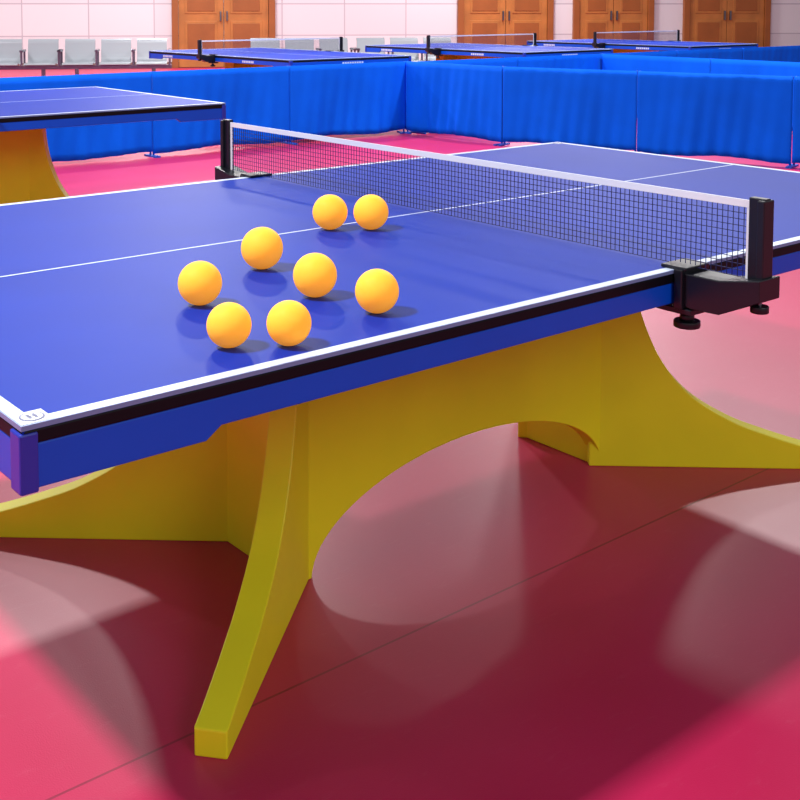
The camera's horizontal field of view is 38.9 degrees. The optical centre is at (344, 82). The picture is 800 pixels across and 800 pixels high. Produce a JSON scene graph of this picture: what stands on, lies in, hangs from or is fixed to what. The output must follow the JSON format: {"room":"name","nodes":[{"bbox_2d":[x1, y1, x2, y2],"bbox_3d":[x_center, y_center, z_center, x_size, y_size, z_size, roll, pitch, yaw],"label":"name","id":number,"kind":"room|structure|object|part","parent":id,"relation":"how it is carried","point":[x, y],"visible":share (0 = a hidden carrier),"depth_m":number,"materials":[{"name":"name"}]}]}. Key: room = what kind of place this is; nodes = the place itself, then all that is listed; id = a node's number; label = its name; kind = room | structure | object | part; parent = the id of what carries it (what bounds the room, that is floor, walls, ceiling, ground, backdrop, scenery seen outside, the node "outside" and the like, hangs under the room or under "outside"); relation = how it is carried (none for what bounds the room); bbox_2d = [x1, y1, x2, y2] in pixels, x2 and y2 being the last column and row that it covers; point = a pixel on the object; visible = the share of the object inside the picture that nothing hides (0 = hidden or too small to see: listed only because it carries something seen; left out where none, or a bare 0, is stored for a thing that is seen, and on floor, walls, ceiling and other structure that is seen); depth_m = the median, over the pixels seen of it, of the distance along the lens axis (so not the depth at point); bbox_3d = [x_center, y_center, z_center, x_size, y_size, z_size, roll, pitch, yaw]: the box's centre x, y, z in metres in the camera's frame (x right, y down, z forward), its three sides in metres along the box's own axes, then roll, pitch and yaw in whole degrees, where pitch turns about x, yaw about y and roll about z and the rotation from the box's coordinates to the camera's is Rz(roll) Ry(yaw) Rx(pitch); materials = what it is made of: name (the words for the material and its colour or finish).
{"room":"sports hall","nodes":[
{"label":"sports hall","id":0,"kind":"room"},
{"bbox_2d":[0,67,799,799],"bbox_3d":[-1.250,-0.107,20.820,70.000,0.100,60.000,-3,5,-38],"label":"floor","id":1,"kind":"structure","parent":0,"point":[501,615],"depth_m":2.30,"materials":[{"name":"red plastic"}]},
{"bbox_2d":[0,39,61,75],"bbox_3d":[-5.265,-0.298,17.490,1.740,0.740,0.649,-1,4,-8],"label":"bench","id":2,"kind":"object","parent":1,"relation":"on","point":[43,54],"visible":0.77,"depth_m":17.74,"materials":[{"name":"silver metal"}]},
{"bbox_2d":[0,72,157,161],"bbox_3d":[-2.179,0.294,9.073,1.416,0.720,0.200,-3,5,-38],"label":"barrier","id":3,"kind":"object","parent":1,"relation":"on","point":[75,143],"visible":0.52,"depth_m":9.20,"materials":[{"name":"fabric"}]},
{"bbox_3d":[-2.179,0.294,9.073,1.416,0.720,0.200,-3,5,-38],"label":"pole frame","id":4,"kind":"part","parent":3,"relation":"part of","materials":[{"name":"blue metal"}]},
{"bbox_2d":[0,87,225,203],"bbox_3d":[-2.181,0.423,5.756,2.750,0.920,1.890,-3,5,-38],"label":"table","id":5,"kind":"object","parent":1,"relation":"on","point":[27,171],"visible":0.72,"depth_m":5.96,"materials":[{"name":"blue wood"}]},
{"bbox_3d":[-2.181,0.171,5.739,2.750,0.082,1.531,-3,5,-38],"label":"apron frame","id":6,"kind":"part","parent":5,"relation":"part of","materials":[{"name":"black"}]},
{"bbox_2d":[59,38,171,74],"bbox_3d":[-3.595,-0.315,17.737,1.740,0.740,0.649,-1,4,-8],"label":"bench","id":7,"kind":"object","parent":1,"relation":"on","point":[79,53],"visible":0.83,"depth_m":17.90,"materials":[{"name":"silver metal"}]},
{"bbox_2d":[149,66,294,157],"bbox_3d":[-1.065,0.233,9.952,1.416,0.720,0.200,-3,5,-38],"label":"barrier","id":8,"kind":"object","parent":1,"relation":"on","point":[256,96],"visible":0.8,"depth_m":9.95,"materials":[{"name":"fabric"}]},
{"bbox_2d":[149,37,410,68],"bbox_3d":[-0.765,-0.023,12.218,1.890,0.920,2.750,-3,5,-38],"label":"table","id":9,"kind":"object","parent":1,"relation":"on","point":[237,57],"visible":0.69,"depth_m":11.68,"materials":[{"name":"blue wood"}]},
{"bbox_3d":[-0.765,-0.276,12.200,1.531,0.082,2.750,-3,5,-38],"label":"apron frame","id":10,"kind":"part","parent":9,"relation":"part of","materials":[{"name":"black"}]},
{"bbox_2d":[250,38,356,52],"bbox_3d":[-0.694,-0.344,18.165,1.740,0.740,0.649,-1,4,-8],"label":"bench","id":11,"kind":"object","parent":1,"relation":"on","point":[333,42],"visible":0.2,"depth_m":18.40,"materials":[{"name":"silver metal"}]},
{"bbox_2d":[284,61,410,144],"bbox_3d":[0.049,0.173,10.830,1.416,0.720,0.200,-3,5,-38],"label":"barrier","id":12,"kind":"object","parent":1,"relation":"on","point":[350,98],"visible":0.99,"depth_m":10.82,"materials":[{"name":"fabric"}]},
{"bbox_2d":[0,119,799,758],"bbox_3d":[0.204,0.623,2.859,2.750,0.920,1.890,-3,5,-38],"label":"table","id":13,"kind":"object","parent":1,"relation":"on","point":[525,276],"visible":0.92,"depth_m":2.46,"materials":[{"name":"blue wood"}]},
{"bbox_2d":[178,261,221,304],"bbox_3d":[-0.250,0.346,1.955,0.076,0.076,0.076,-1,4,-16],"label":"ball","id":14,"kind":"object","parent":13,"relation":"on","point":[199,282],"visible":1,"depth_m":1.93,"materials":[{"name":"orange plastic"}]},
{"bbox_2d":[206,302,251,347],"bbox_3d":[-0.175,0.367,1.713,0.068,0.068,0.068,-1,4,-10],"label":"ball","id":15,"kind":"object","parent":13,"relation":"on","point":[228,325],"visible":1,"depth_m":1.69,"materials":[{"name":"orange plastic"}]},
{"bbox_2d":[241,227,282,268],"bbox_3d":[-0.162,0.325,2.221,0.082,0.082,0.082,-1,4,-13],"label":"ball","id":16,"kind":"object","parent":13,"relation":"on","point":[261,247],"visible":1,"depth_m":2.19,"materials":[{"name":"orange"}]},
{"bbox_2d":[266,300,310,345],"bbox_3d":[-0.085,0.366,1.723,0.068,0.069,0.068,-1,4,-17],"label":"ball","id":17,"kind":"object","parent":13,"relation":"on","point":[288,323],"visible":1,"depth_m":1.70,"materials":[{"name":"orange plastic"}]},
{"bbox_2d":[293,253,336,296],"bbox_3d":[-0.052,0.342,2.009,0.078,0.078,0.078,-1,4,-11],"label":"ball","id":18,"kind":"object","parent":13,"relation":"on","point":[314,274],"visible":1,"depth_m":1.98,"materials":[{"name":"orange plastic"}]},
{"bbox_2d":[313,194,346,229],"bbox_3d":[-0.034,0.299,2.612,0.081,0.081,0.081,-1,4,-17],"label":"ball","id":19,"kind":"object","parent":13,"relation":"on","point":[329,211],"visible":1,"depth_m":2.58,"materials":[{"name":"orange"}]},
{"bbox_2d":[354,194,387,229],"bbox_3d":[0.061,0.299,2.612,0.081,0.081,0.081,-1,4,-13],"label":"ball","id":20,"kind":"object","parent":13,"relation":"on","point":[370,211],"visible":1,"depth_m":2.58,"materials":[{"name":"orange"}]},
{"bbox_2d":[355,269,398,312],"bbox_3d":[0.055,0.351,1.904,0.074,0.074,0.074,-1,4,-13],"label":"ball","id":21,"kind":"object","parent":13,"relation":"on","point":[376,290],"visible":1,"depth_m":1.88,"materials":[{"name":"orange plastic"}]},
{"bbox_3d":[0.204,0.371,2.841,2.750,0.082,1.531,-3,5,-38],"label":"apron frame","id":22,"kind":"part","parent":13,"relation":"part of","materials":[{"name":"blue"}]},
{"bbox_2d":[353,37,449,61],"bbox_3d":[1.024,-0.362,18.419,1.740,0.740,0.650,-1,4,-8],"label":"bench","id":23,"kind":"object","parent":1,"relation":"on","point":[361,42],"visible":0.17,"depth_m":18.63,"materials":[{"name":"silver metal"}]},
{"bbox_2d":[399,61,507,145],"bbox_3d":[1.034,0.175,10.793,0.200,0.720,1.275,-3,5,-40],"label":"barrier","id":24,"kind":"object","parent":1,"relation":"on","point":[465,100],"visible":1,"depth_m":10.73,"materials":[{"name":"fabric"}]},
{"bbox_2d":[413,57,517,133],"bbox_3d":[1.288,0.114,11.680,1.416,0.720,0.200,-3,5,-38],"label":"barrier","id":25,"kind":"object","parent":1,"relation":"on","point":[513,61],"visible":0.14,"depth_m":11.79,"materials":[{"name":"fabric"}]},
{"bbox_2d":[365,33,612,60],"bbox_3d":[1.716,-0.143,13.946,1.890,0.920,2.750,-3,5,-38],"label":"table","id":26,"kind":"object","parent":1,"relation":"on","point":[442,51],"visible":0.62,"depth_m":13.53,"materials":[{"name":"blue wood"}]},
{"bbox_3d":[1.716,-0.395,13.928,1.531,0.082,2.750,-3,5,-38],"label":"apron frame","id":27,"kind":"part","parent":26,"relation":"part of","materials":[{"name":"black"}]},
{"bbox_2d":[518,54,601,69],"bbox_3d":[2.402,0.053,12.558,1.416,0.720,0.200,-3,5,-38],"label":"barrier","id":28,"kind":"object","parent":1,"relation":"on","point":[584,61],"visible":0.2,"depth_m":12.58,"materials":[{"name":"fabric"}]},
{"bbox_2d":[498,66,637,150],"bbox_3d":[1.969,0.233,9.954,1.253,0.720,0.200,3,5,34],"label":"barrier","id":29,"kind":"object","parent":1,"relation":"on","point":[589,107],"visible":0.97,"depth_m":9.91,"materials":[{"name":"fabric"}]},
{"bbox_2d":[607,51,676,56],"bbox_3d":[3.516,-0.007,13.436,1.416,0.720,0.200,-3,5,-38],"label":"barrier","id":30,"kind":"object","parent":1,"relation":"on","point":[655,53],"visible":0.1,"depth_m":13.57,"materials":[{"name":"fabric"}]},
{"bbox_2d":[527,30,757,52],"bbox_3d":[4.084,-0.267,15.738,1.890,0.920,2.750,-3,5,-38],"label":"table","id":31,"kind":"object","parent":1,"relation":"on","point":[618,46],"visible":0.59,"depth_m":15.24,"materials":[{"name":"blue wood"}]},
{"bbox_3d":[4.084,-0.519,15.720,1.531,0.082,2.750,-3,5,-38],"label":"apron frame","id":32,"kind":"part","parent":31,"relation":"part of","materials":[{"name":"black"}]},
{"bbox_2d":[602,54,710,97],"bbox_3d":[3.388,0.066,12.371,0.200,0.720,1.416,-3,5,-38],"label":"barrier","id":33,"kind":"object","parent":1,"relation":"on","point":[609,61],"visible":0.24,"depth_m":12.33,"materials":[{"name":"fabric"}]},
{"bbox_2d":[676,48,742,59],"bbox_3d":[4.630,-0.068,14.315,1.416,0.720,0.200,-3,5,-38],"label":"barrier","id":34,"kind":"object","parent":1,"relation":"on","point":[728,53],"visible":0.27,"depth_m":14.34,"materials":[{"name":"fabric"}]},
{"bbox_2d":[637,71,793,168],"bbox_3d":[3.012,0.282,9.249,1.254,0.720,0.200,3,5,34],"label":"barrier","id":35,"kind":"object","parent":1,"relation":"on","point":[679,113],"visible":0.99,"depth_m":9.22,"materials":[{"name":"fabric"}]},
{"bbox_2d":[710,59,799,130],"bbox_3d":[4.268,0.143,11.259,0.200,0.720,1.417,-3,5,-38],"label":"barrier","id":36,"kind":"object","parent":1,"relation":"on","point":[718,66],"visible":0.36,"depth_m":11.38,"materials":[{"name":"fabric"}]},
{"bbox_2d":[743,45,799,61],"bbox_3d":[5.744,-0.129,15.193,1.417,0.720,0.200,-3,5,-38],"label":"barrier","id":37,"kind":"object","parent":1,"relation":"on","point":[778,53],"visible":0.24,"depth_m":15.16,"materials":[{"name":"fabric"}]},
{"bbox_2d":[789,76,799,168],"bbox_3d":[4.088,0.336,8.470,1.396,0.720,0.200,3,5,38],"label":"barrier","id":38,"kind":"object","parent":1,"relation":"on","point":[796,102],"visible":1,"depth_m":8.87,"materials":[{"name":"fabric"}]},
{"bbox_3d":[4.088,0.336,8.470,1.396,0.720,0.200,3,5,38],"label":"pole frame","id":39,"kind":"part","parent":38,"relation":"part of","materials":[{"name":"blue metal"}]},
{"bbox_2d":[0,0,799,62],"bbox_3d":[1.469,-3.608,23.626,53.000,6.500,0.205,-1,4,-8],"label":"wall","id":40,"kind":"structure","parent":0,"point":[24,20],"depth_m":23.38,"materials":[{"name":"white paint"}]},
{"bbox_2d":[18,62,211,67],"bbox_3d":[1.485,-0.419,23.737,53.000,0.120,0.026,-1,4,-8],"label":"baseboard","id":41,"kind":"structure","parent":40,"relation":"attached to","point":[99,62],"depth_m":23.03,"materials":[{"name":"brown"}]},
{"bbox_2d":[172,0,274,67],"bbox_3d":[-2.464,-1.488,23.036,2.099,2.350,0.100,-1,4,-8],"label":"door","id":42,"kind":"structure","parent":40,"relation":"in","point":[198,19],"depth_m":23.03,"materials":[{"name":"brown wood"}]},
{"bbox_2d":[457,0,553,46],"bbox_3d":[3.414,-1.548,23.904,2.085,2.350,0.100,-1,4,-8],"label":"door","id":43,"kind":"structure","parent":40,"relation":"in","point":[474,17],"depth_m":23.91,"materials":[{"name":"brown wood"}]},
{"bbox_2d":[572,0,653,47],"bbox_3d":[5.780,-1.572,24.253,1.807,2.350,0.100,-1,4,-8],"label":"door","id":44,"kind":"structure","parent":40,"relation":"in","point":[589,16],"depth_m":24.26,"materials":[{"name":"brown wood"}]},
{"bbox_2d":[682,0,770,46],"bbox_3d":[8.345,-1.598,24.632,2.004,2.350,0.100,-1,4,-8],"label":"door","id":45,"kind":"structure","parent":40,"relation":"in","point":[721,21],"depth_m":24.64,"materials":[{"name":"brown wood"}]}
]}

